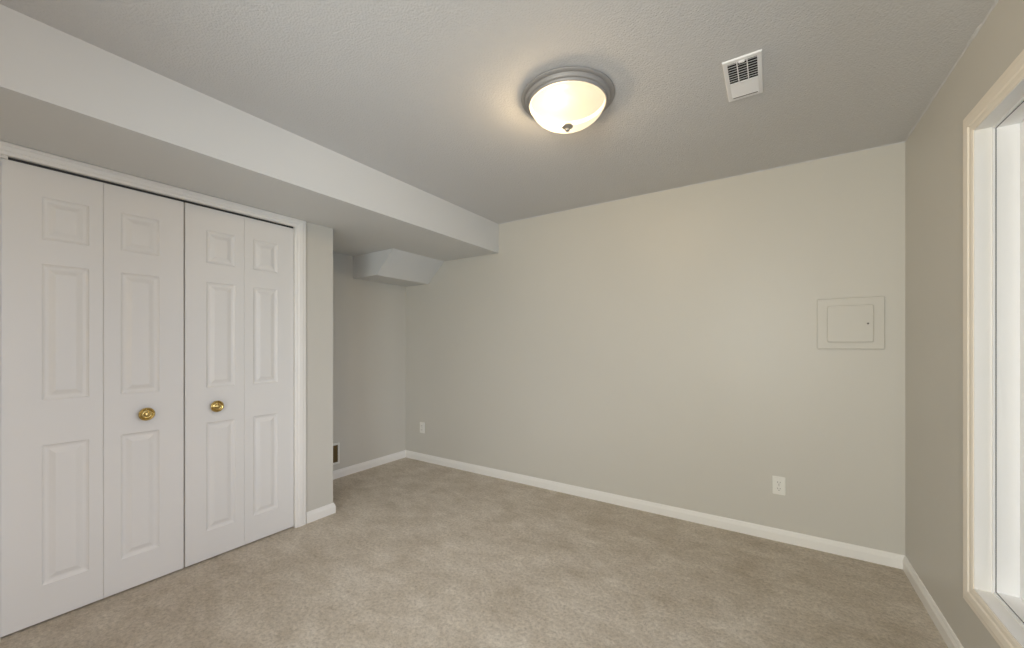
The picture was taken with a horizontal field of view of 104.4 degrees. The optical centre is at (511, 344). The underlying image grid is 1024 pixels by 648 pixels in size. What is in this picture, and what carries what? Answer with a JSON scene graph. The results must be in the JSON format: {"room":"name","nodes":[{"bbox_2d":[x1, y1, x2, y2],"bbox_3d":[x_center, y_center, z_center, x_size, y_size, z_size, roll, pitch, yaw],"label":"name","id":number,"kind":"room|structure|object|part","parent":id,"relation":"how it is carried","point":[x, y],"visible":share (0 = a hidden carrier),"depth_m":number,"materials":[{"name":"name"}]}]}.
{"room":"empty bedroom","nodes":[
{"label":"empty bedroom","id":0,"kind":"room"},
{"bbox_2d":[306,222,332,511],"bbox_3d":[-2.446,0.196,1.862,0.683,2.108,3.038,0,0,33],"label":"wall","id":1,"kind":"structure","parent":0,"point":[319,239],"depth_m":2.85,"materials":[{"name":"beige paint"}]},
{"bbox_2d":[0,158,183,637],"bbox_3d":[-1.995,0.225,1.943,0.069,2.034,0.628,0,0,33],"label":"door","id":2,"kind":"structure","parent":1,"relation":"in","point":[92,271],"depth_m":1.89,"materials":[{"name":"white wood"}]},
{"bbox_3d":[-1.897,0.361,2.061,0.034,0.067,0.067,0,0,33],"label":"knob","id":3,"kind":"part","parent":2,"relation":"part of","materials":[{"name":"gold metal"}]},
{"bbox_2d":[0,141,305,527],"bbox_3d":[-1.856,0.197,2.214,0.120,2.107,1.382,0,0,33],"label":"door frame","id":4,"kind":"structure","parent":1,"relation":"attached to","point":[9,151],"depth_m":2.59,"materials":[{"name":"white wood"}]},
{"bbox_2d":[184,203,293,566],"bbox_3d":[-1.656,0.225,2.462,0.069,2.034,0.600,0,0,33],"label":"door","id":5,"kind":"structure","parent":1,"relation":"in","point":[239,270],"depth_m":2.42,"materials":[{"name":"white wood"}]},
{"bbox_3d":[-1.726,0.361,2.323,0.034,0.067,0.067,0,0,33],"label":"knob","id":6,"kind":"part","parent":5,"relation":"part of","materials":[{"name":"gold metal"}]},
{"bbox_2d":[306,503,335,523],"bbox_3d":[-1.661,1.212,3.050,0.696,0.076,0.218,0,0,33],"label":"baseboard","id":7,"kind":"structure","parent":1,"relation":"attached to","point":[313,515],"depth_m":2.85,"materials":[{"name":"white wood"}]},
{"bbox_2d":[333,252,405,470],"bbox_3d":[-2.456,0.059,2.580,0.120,2.381,4.468,0,0,33],"label":"wall","id":8,"kind":"structure","parent":0,"point":[369,317],"depth_m":4.00,"materials":[{"name":"beige paint"}]},
{"bbox_2d":[333,442,339,464],"bbox_3d":[-1.715,1.019,3.595,0.009,0.198,0.338,0,0,33],"label":"air vent","id":9,"kind":"object","parent":8,"relation":"in","point":[336,446],"visible":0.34,"depth_m":3.71,"materials":[{"name":"plastic"}]},
{"bbox_2d":[333,450,405,479],"bbox_3d":[-1.536,1.212,3.865,0.014,0.076,1.310,0,0,33],"label":"baseboard","id":10,"kind":"structure","parent":8,"relation":"attached to","point":[362,466],"depth_m":3.99,"materials":[{"name":"white wood"}]},
{"bbox_2d":[0,457,947,647],"bbox_3d":[-0.687,1.300,1.494,4.270,0.100,4.588,0,0,33],"label":"floor","id":11,"kind":"structure","parent":0,"point":[413,553],"depth_m":2.05,"materials":[{"name":"carpet"}]},
{"bbox_2d":[0,0,994,223],"bbox_3d":[-0.687,-1.181,1.494,4.270,0.100,4.588,0,0,33],"label":"ceiling","id":12,"kind":"structure","parent":0,"point":[426,95],"depth_m":1.65,"materials":[{"name":"grey paint"}]},
{"bbox_2d":[0,4,498,260],"bbox_3d":[-1.845,-0.995,2.252,1.263,0.273,4.348,0,0,33],"label":"soffit","id":13,"kind":"structure","parent":12,"relation":"attached to","point":[62,94],"depth_m":1.85,"materials":[{"name":"paint"}]},
{"bbox_2d":[353,249,443,286],"bbox_3d":[-1.122,-0.750,3.981,0.578,0.215,0.663,0,0,33],"label":"box","id":14,"kind":"object","parent":13,"relation":"attached to","point":[390,266],"visible":1,"depth_m":3.81,"materials":[{"name":"paint"}]},
{"bbox_2d":[521,66,614,133],"bbox_3d":[0.254,-1.053,1.820,0.423,0.156,0.423,0,0,33],"label":"ceiling light","id":15,"kind":"object","parent":12,"relation":"attached to","point":[568,99],"visible":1,"depth_m":1.71,"materials":[{"name":"white glass"}]},
{"bbox_2d":[722,49,762,101],"bbox_3d":[0.983,-1.125,1.683,0.137,0.012,0.303,0,0,33],"label":"ceiling vent","id":16,"kind":"object","parent":12,"relation":"in","point":[743,75],"visible":1,"depth_m":1.67,"materials":[{"name":"white metal"}]},
{"bbox_2d":[406,142,904,554],"bbox_3d":[0.536,0.059,3.363,4.270,2.381,0.120,0,0,33],"label":"wall","id":17,"kind":"structure","parent":0,"point":[657,347],"depth_m":2.80,"materials":[{"name":"beige paint"}]},
{"bbox_2d":[420,422,424,432],"bbox_3d":[-0.967,0.894,4.271,0.070,0.115,0.008,0,0,33],"label":"wall outlet","id":18,"kind":"object","parent":17,"relation":"attached to","point":[422,424],"visible":1,"depth_m":4.26,"materials":[{"name":"plastic"}]},
{"bbox_2d":[406,450,904,568],"bbox_3d":[0.500,1.212,3.308,4.030,0.076,0.014,0,0,33],"label":"baseboard","id":19,"kind":"structure","parent":17,"relation":"attached to","point":[867,554],"depth_m":2.79,"materials":[{"name":"white wood"}]},
{"bbox_2d":[772,476,785,495],"bbox_3d":[1.699,0.898,2.526,0.070,0.115,0.008,0,0,33],"label":"wall outlet","id":20,"kind":"object","parent":17,"relation":"attached to","point":[778,483],"visible":1,"depth_m":2.52,"materials":[{"name":"plastic"}]},
{"bbox_2d":[817,296,884,348],"bbox_3d":[1.981,-0.123,2.329,0.305,0.301,0.030,0,0,33],"label":"access panel","id":21,"kind":"object","parent":17,"relation":"attached to","point":[859,322],"visible":1,"depth_m":2.32,"materials":[{"name":"beige paint"}]},
{"bbox_3d":[1.977,-0.121,2.324,0.209,0.216,0.013,0,0,33],"label":"panel door","id":22,"kind":"part","parent":21,"relation":"part of","materials":[{"name":"beige paint"}]},
{"bbox_2d":[905,0,1023,647],"bbox_3d":[1.025,0.059,0.302,0.140,2.381,4.468,0,0,33],"label":"wall","id":23,"kind":"structure","parent":0,"point":[934,148],"depth_m":1.74,"materials":[{"name":"beige paint"}]},
{"bbox_2d":[500,0,998,223],"bbox_3d":[-0.159,-1.127,1.148,2.767,0.009,4.348,0,0,33],"label":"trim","id":24,"kind":"structure","parent":23,"relation":"attached to","point":[978,28],"depth_m":2.27,"materials":[{"name":"grey"}]},
{"bbox_2d":[903,556,963,647],"bbox_3d":[0.993,1.212,0.394,0.014,0.076,4.348,0,0,33],"label":"baseboard","id":25,"kind":"structure","parent":23,"relation":"attached to","point":[948,635],"depth_m":1.81,"materials":[{"name":"white wood"}]},
{"bbox_2d":[963,49,1023,647],"bbox_3d":[0.944,0.055,0.203,0.153,1.817,3.025,0,0,33],"label":"window","id":26,"kind":"structure","parent":23,"relation":"in","point":[993,130],"depth_m":1.40,"materials":[{"name":"white glass"}]},
{"bbox_3d":[0.963,0.055,0.191,0.091,1.666,2.874,0,0,33],"label":"frame","id":27,"kind":"part","parent":26,"relation":"part of","materials":[{"name":"white plastic"}]},
{"bbox_3d":[1.367,0.055,0.762,0.018,1.638,1.448,0,0,33],"label":"sash","id":28,"kind":"part","parent":26,"relation":"part of","materials":[{"name":"white plastic"}]}
]}

